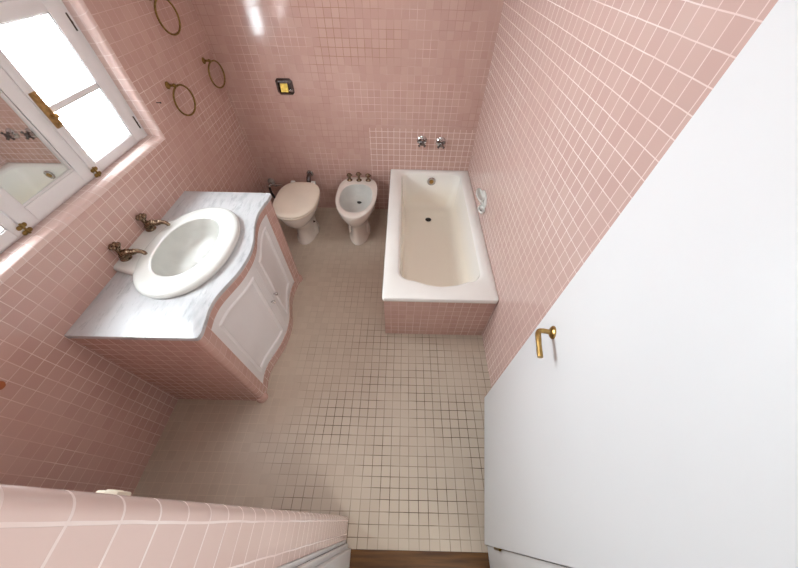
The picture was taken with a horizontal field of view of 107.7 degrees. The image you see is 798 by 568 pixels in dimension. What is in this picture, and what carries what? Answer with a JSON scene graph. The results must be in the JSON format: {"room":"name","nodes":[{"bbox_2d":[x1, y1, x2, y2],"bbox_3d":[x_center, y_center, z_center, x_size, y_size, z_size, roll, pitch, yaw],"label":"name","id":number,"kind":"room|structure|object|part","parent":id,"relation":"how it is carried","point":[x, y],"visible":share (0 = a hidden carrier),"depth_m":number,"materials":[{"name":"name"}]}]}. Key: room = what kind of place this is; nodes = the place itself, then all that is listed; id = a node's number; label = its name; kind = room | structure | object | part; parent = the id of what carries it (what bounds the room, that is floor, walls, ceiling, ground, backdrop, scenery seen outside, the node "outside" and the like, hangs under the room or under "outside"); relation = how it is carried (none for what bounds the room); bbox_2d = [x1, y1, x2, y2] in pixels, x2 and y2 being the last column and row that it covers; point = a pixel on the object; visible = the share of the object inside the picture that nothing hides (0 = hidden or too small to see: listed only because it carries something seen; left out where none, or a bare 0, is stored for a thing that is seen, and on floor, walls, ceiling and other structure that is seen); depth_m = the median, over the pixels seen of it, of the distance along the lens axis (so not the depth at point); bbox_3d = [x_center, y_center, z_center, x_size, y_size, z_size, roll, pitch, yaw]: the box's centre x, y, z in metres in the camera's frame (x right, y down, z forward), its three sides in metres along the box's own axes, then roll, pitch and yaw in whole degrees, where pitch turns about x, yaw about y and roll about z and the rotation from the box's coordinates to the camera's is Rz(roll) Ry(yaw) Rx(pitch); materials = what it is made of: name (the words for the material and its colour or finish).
{"room":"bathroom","nodes":[
{"label":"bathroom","id":0,"kind":"room"},
{"bbox_2d":[0,0,265,495],"bbox_3d":[-1.504,-0.507,1.298,0.220,2.480,2.885,1,51,0],"label":"wall","id":1,"kind":"structure","parent":0,"point":[72,417],"depth_m":1.41,"materials":[{"name":"pink tile"}]},
{"bbox_2d":[0,381,5,389],"bbox_3d":[-1.408,0.359,1.028,0.014,0.034,0.034,1,51,0],"label":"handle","id":2,"kind":"object","parent":1,"relation":"attached to","point":[2,383],"visible":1,"depth_m":1.03,"materials":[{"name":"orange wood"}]},
{"bbox_2d":[0,0,146,253],"bbox_3d":[-1.465,-0.557,1.032,0.105,0.634,1.292,1,51,0],"label":"window","id":3,"kind":"structure","parent":1,"relation":"in","point":[43,165],"depth_m":1.19,"materials":[{"name":"white paint"}]},
{"bbox_3d":[-1.473,-0.234,0.788,0.040,0.576,0.396,1,51,0],"label":"sash","id":4,"kind":"part","parent":3,"relation":"part of","materials":[{"name":"white paint"}]},
{"bbox_2d":[0,94,69,204],"bbox_3d":[-1.459,-0.545,1.041,0.004,0.450,0.268,1,51,-1],"label":"mirror","id":5,"kind":"object","parent":3,"relation":"attached to","point":[28,165],"depth_m":1.13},
{"bbox_3d":[-1.436,-0.709,1.192,0.012,0.130,0.036,1,51,0],"label":"latch plate","id":6,"kind":"part","parent":3,"relation":"part of","materials":[{"name":"gold metal"}]},
{"bbox_3d":[-1.466,-0.545,1.040,0.040,0.576,0.395,1,51,0],"label":"mirror sash","id":7,"kind":"part","parent":3,"relation":"part of","materials":[{"name":"white paint"}]},
{"bbox_3d":[-1.423,-0.696,1.208,0.028,0.020,0.020,1,51,0],"label":"latch knob","id":8,"kind":"part","parent":3,"relation":"part of","materials":[{"name":"gold metal"}]},
{"bbox_3d":[-1.458,-0.861,1.297,0.040,0.576,0.412,1,51,0],"label":"sash","id":9,"kind":"part","parent":3,"relation":"part of","materials":[{"name":"white paint"}]},
{"bbox_2d":[150,0,180,35],"bbox_3d":[-1.343,-1.544,1.666,0.053,0.191,0.172,7,51,5],"label":"towel ring","id":10,"kind":"object","parent":1,"relation":"attached to","point":[155,1],"visible":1,"depth_m":1.68,"materials":[{"name":"gold metal"}]},
{"bbox_2d":[165,81,195,115],"bbox_3d":[-1.352,-1.151,1.809,0.053,0.191,0.172,7,51,5],"label":"towel ring","id":11,"kind":"object","parent":1,"relation":"attached to","point":[168,86],"visible":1,"depth_m":1.76,"materials":[{"name":"gold metal"}]},
{"bbox_2d":[202,57,225,88],"bbox_3d":[-1.342,-1.533,2.116,0.053,0.191,0.172,7,51,5],"label":"towel ring","id":12,"kind":"object","parent":1,"relation":"attached to","point":[204,60],"visible":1,"depth_m":2.07,"materials":[{"name":"gold metal"}]},
{"bbox_2d":[0,484,347,567],"bbox_3d":[-0.399,0.534,0.474,2.041,2.480,0.274,1,51,0],"label":"wall","id":13,"kind":"structure","parent":0,"point":[40,527],"depth_m":0.28,"materials":[{"name":"pink tile"}]},
{"bbox_2d":[95,489,130,495],"bbox_3d":[-0.610,0.453,0.620,0.048,0.044,0.026,1,51,0],"label":"light switch","id":14,"kind":"object","parent":13,"relation":"attached to","point":[108,491],"visible":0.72,"depth_m":0.61,"materials":[{"name":"beige plastic"}]},
{"bbox_2d":[276,540,350,567],"bbox_3d":[-0.243,0.706,0.608,0.039,2.060,0.179,1,51,0],"label":"trim","id":15,"kind":"structure","parent":13,"relation":"attached to","point":[337,555],"depth_m":0.99,"materials":[{"name":"white paint"}]},
{"bbox_2d":[349,549,489,567],"bbox_3d":[0.113,1.401,1.426,0.785,0.084,0.146,1,51,0],"label":"threshold","id":16,"kind":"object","parent":13,"relation":"attached to","point":[359,558],"depth_m":1.42,"materials":[{"name":"brown wood"}]},
{"bbox_2d":[487,546,570,567],"bbox_3d":[0.486,0.692,0.632,0.064,2.060,0.260,1,51,0],"label":"trim","id":17,"kind":"structure","parent":13,"relation":"attached to","point":[503,558],"depth_m":1.13,"materials":[{"name":"white paint"}]},
{"bbox_2d":[132,207,490,551],"bbox_3d":[-0.440,0.229,2.368,2.341,0.080,2.840,1,51,0],"label":"floor","id":18,"kind":"structure","parent":0,"point":[377,429],"depth_m":1.79,"materials":[{"name":"beige tile"}]},
{"bbox_2d":[72,200,302,402],"bbox_3d":[-1.096,0.089,1.894,0.622,0.814,1.071,1,51,0],"label":"vanity cabinet","id":19,"kind":"object","parent":18,"relation":"on","point":[248,329],"visible":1,"depth_m":1.65,"materials":[{"name":"pink tile"}]},
{"bbox_2d":[64,191,271,340],"bbox_3d":[-1.097,-0.179,1.570,0.608,0.025,1.059,1,51,0],"label":"countertop","id":20,"kind":"structure","parent":19,"relation":"on","point":[119,311],"depth_m":1.34,"materials":[{"name":"white stone"}]},
{"bbox_2d":[113,207,240,298],"bbox_3d":[-1.138,-0.172,1.578,0.523,0.121,0.668,1,51,0],"label":"washbasin","id":21,"kind":"object","parent":20,"relation":"in","point":[183,258],"visible":0.99,"depth_m":1.55,"materials":[{"name":"ceramic"}]},
{"bbox_2d":[108,242,147,261],"bbox_3d":[-1.337,-0.160,1.435,0.142,0.088,0.060,1,51,0],"label":"tap","id":22,"kind":"object","parent":21,"relation":"on","point":[125,255],"visible":1,"depth_m":1.43,"materials":[{"name":"brown metal"}]},
{"bbox_3d":[-1.328,-0.155,1.448,0.126,0.049,0.042,-9,52,-8],"label":"spout","id":23,"kind":"part","parent":22,"relation":"part of","materials":[{"name":"brown metal"}]},
{"bbox_2d":[135,213,169,231],"bbox_3d":[-1.333,-0.334,1.576,0.142,0.088,0.060,1,51,0],"label":"tap","id":24,"kind":"object","parent":21,"relation":"on","point":[149,225],"visible":1,"depth_m":1.57,"materials":[{"name":"brown metal"}]},
{"bbox_3d":[-1.324,-0.329,1.589,0.126,0.049,0.042,-9,52,-8],"label":"spout","id":25,"kind":"part","parent":24,"relation":"part of","materials":[{"name":"brown metal"}]},
{"bbox_3d":[-1.115,-0.170,1.579,0.280,0.116,0.436,1,51,0],"label":"bowl","id":26,"kind":"part","parent":21,"relation":"part of","materials":[{"name":"ceramic"}]},
{"bbox_3d":[-0.856,0.261,1.742,0.047,0.685,0.430,8,51,6],"label":"cabinet door","id":27,"kind":"part","parent":19,"relation":"part of","materials":[{"name":"white paint"}]},
{"bbox_3d":[-0.852,-0.069,2.009,0.045,0.685,0.430,-6,51,-6],"label":"cabinet door","id":28,"kind":"part","parent":19,"relation":"part of","materials":[{"name":"white paint"}]},
{"bbox_2d":[273,180,319,244],"bbox_3d":[-0.905,-0.628,2.726,0.378,0.429,0.570,1,51,0],"label":"toilet","id":29,"kind":"object","parent":18,"relation":"on","point":[295,204],"visible":0.98,"depth_m":2.56,"materials":[{"name":"beige ceramic"}]},
{"bbox_3d":[-0.902,-0.745,2.557,0.376,0.019,0.532,1,51,0],"label":"lid","id":30,"kind":"part","parent":29,"relation":"part of","materials":[{"name":"beige plastic"}]},
{"bbox_3d":[-0.903,-0.731,2.571,0.378,0.016,0.535,1,51,0],"label":"seat","id":31,"kind":"part","parent":29,"relation":"part of","materials":[{"name":"beige plastic"}]},
{"bbox_2d":[335,172,377,244],"bbox_3d":[-0.387,-0.690,2.750,0.372,0.484,0.630,1,51,0],"label":"bidet","id":32,"kind":"object","parent":18,"relation":"on","point":[356,197],"visible":1,"depth_m":2.72,"materials":[{"name":"ceramic"}]},
{"bbox_2d":[347,173,352,181],"bbox_3d":[-0.466,-1.012,2.757,0.055,0.068,0.056,1,51,0],"label":"tap","id":33,"kind":"object","parent":32,"relation":"on","point":[350,179],"depth_m":2.76,"materials":[{"name":"brown metal"}]},
{"bbox_2d":[340,184,371,212],"bbox_3d":[-0.386,-0.737,2.654,0.288,0.112,0.430,1,51,0],"label":"basin","id":34,"kind":"object","parent":32,"relation":"in","point":[354,198],"depth_m":2.73,"materials":[{"name":"ceramic"}]},
{"bbox_2d":[356,172,361,181],"bbox_3d":[-0.378,-1.014,2.752,0.055,0.080,0.056,1,51,0],"label":"tap","id":35,"kind":"object","parent":32,"relation":"on","point":[358,179],"depth_m":2.76,"materials":[{"name":"brown metal"}]},
{"bbox_2d":[365,173,370,181],"bbox_3d":[-0.290,-1.008,2.757,0.055,0.068,0.056,1,51,0],"label":"tap","id":36,"kind":"object","parent":32,"relation":"on","point":[368,175],"depth_m":2.76,"materials":[{"name":"brown metal"}]},
{"bbox_2d":[382,169,498,334],"bbox_3d":[0.273,-0.353,2.500,0.740,0.467,1.539,1,51,0],"label":"bathtub","id":37,"kind":"object","parent":18,"relation":"on","point":[438,278],"visible":1,"depth_m":2.37,"materials":[{"name":"white ceramic"}]},
{"bbox_2d":[191,0,503,208],"bbox_3d":[-0.346,-1.648,2.242,2.441,2.480,0.120,1,51,0],"label":"wall","id":38,"kind":"structure","parent":0,"point":[370,78],"depth_m":2.24,"materials":[{"name":"pink tile"}]},
{"bbox_2d":[266,178,284,198],"bbox_3d":[-1.192,-0.915,2.904,0.330,0.167,0.148,22,54,16],"label":"valve","id":39,"kind":"object","parent":38,"relation":"attached to","point":[271,182],"visible":0.64,"depth_m":2.89,"materials":[{"name":"silver metal"}]},
{"bbox_2d":[275,78,294,94],"bbox_3d":[-0.893,-1.536,2.277,0.132,0.112,0.030,1,51,0],"label":"flush plate","id":40,"kind":"object","parent":38,"relation":"attached to","point":[284,85],"visible":1,"depth_m":2.27,"materials":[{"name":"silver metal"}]},
{"bbox_2d":[306,170,312,182],"bbox_3d":[-0.874,-1.003,2.834,0.068,0.134,0.156,1,51,0],"label":"pipe","id":41,"kind":"object","parent":38,"relation":"attached to","point":[309,173],"visible":0.54,"depth_m":2.81,"materials":[{"name":"silver metal"}]},
{"bbox_2d":[417,136,426,146],"bbox_3d":[0.204,-1.249,2.570,0.085,0.085,0.067,1,51,0],"label":"tap","id":42,"kind":"object","parent":38,"relation":"attached to","point":[421,140],"visible":1,"depth_m":2.56,"materials":[{"name":"silver metal"}]},
{"bbox_3d":[0.203,-1.233,2.557,0.071,0.071,0.028,1,51,0],"label":"cross handle","id":43,"kind":"part","parent":42,"relation":"part of","materials":[{"name":"silver metal"}]},
{"bbox_2d":[436,137,445,148],"bbox_3d":[0.372,-1.239,2.576,0.085,0.085,0.067,1,51,0],"label":"tap","id":44,"kind":"object","parent":38,"relation":"attached to","point":[440,142],"visible":1,"depth_m":2.57,"materials":[{"name":"silver metal"}]},
{"bbox_3d":[0.371,-1.224,2.564,0.071,0.071,0.028,1,51,0],"label":"cross handle","id":45,"kind":"part","parent":44,"relation":"part of","materials":[{"name":"silver metal"}]},
{"bbox_2d":[468,0,777,387],"bbox_3d":[0.706,-0.456,1.295,0.120,2.480,2.885,1,51,0],"label":"wall","id":46,"kind":"structure","parent":0,"point":[583,99],"depth_m":1.09,"materials":[{"name":"pink tile"}]},
{"bbox_2d":[476,188,486,213],"bbox_3d":[0.620,-0.639,2.227,0.062,0.124,0.241,1,51,0],"label":"soap holder","id":47,"kind":"object","parent":46,"relation":"attached to","point":[481,195],"visible":1,"depth_m":2.21,"materials":[{"name":"white ceramic"}]},
{"bbox_3d":[0.620,-0.676,2.237,0.061,0.028,0.170,1,51,0],"label":"dish","id":48,"kind":"part","parent":47,"relation":"part of","materials":[{"name":"white ceramic"}]},
{"bbox_3d":[0.645,-0.646,2.234,0.012,0.124,0.170,1,51,0],"label":"wall plate","id":49,"kind":"part","parent":47,"relation":"part of","materials":[{"name":"white ceramic"}]},
{"bbox_2d":[484,0,797,567],"bbox_3d":[0.488,0.386,0.894,0.098,2.022,0.738,9,51,6],"label":"door","id":50,"kind":"structure","parent":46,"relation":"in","point":[649,418],"depth_m":0.53,"materials":[{"name":"white paint"}]},
{"bbox_3d":[0.508,0.206,1.022,0.056,0.023,0.115,9,51,6],"label":"handle","id":51,"kind":"part","parent":50,"relation":"part of","materials":[{"name":"gold metal"}]}
]}

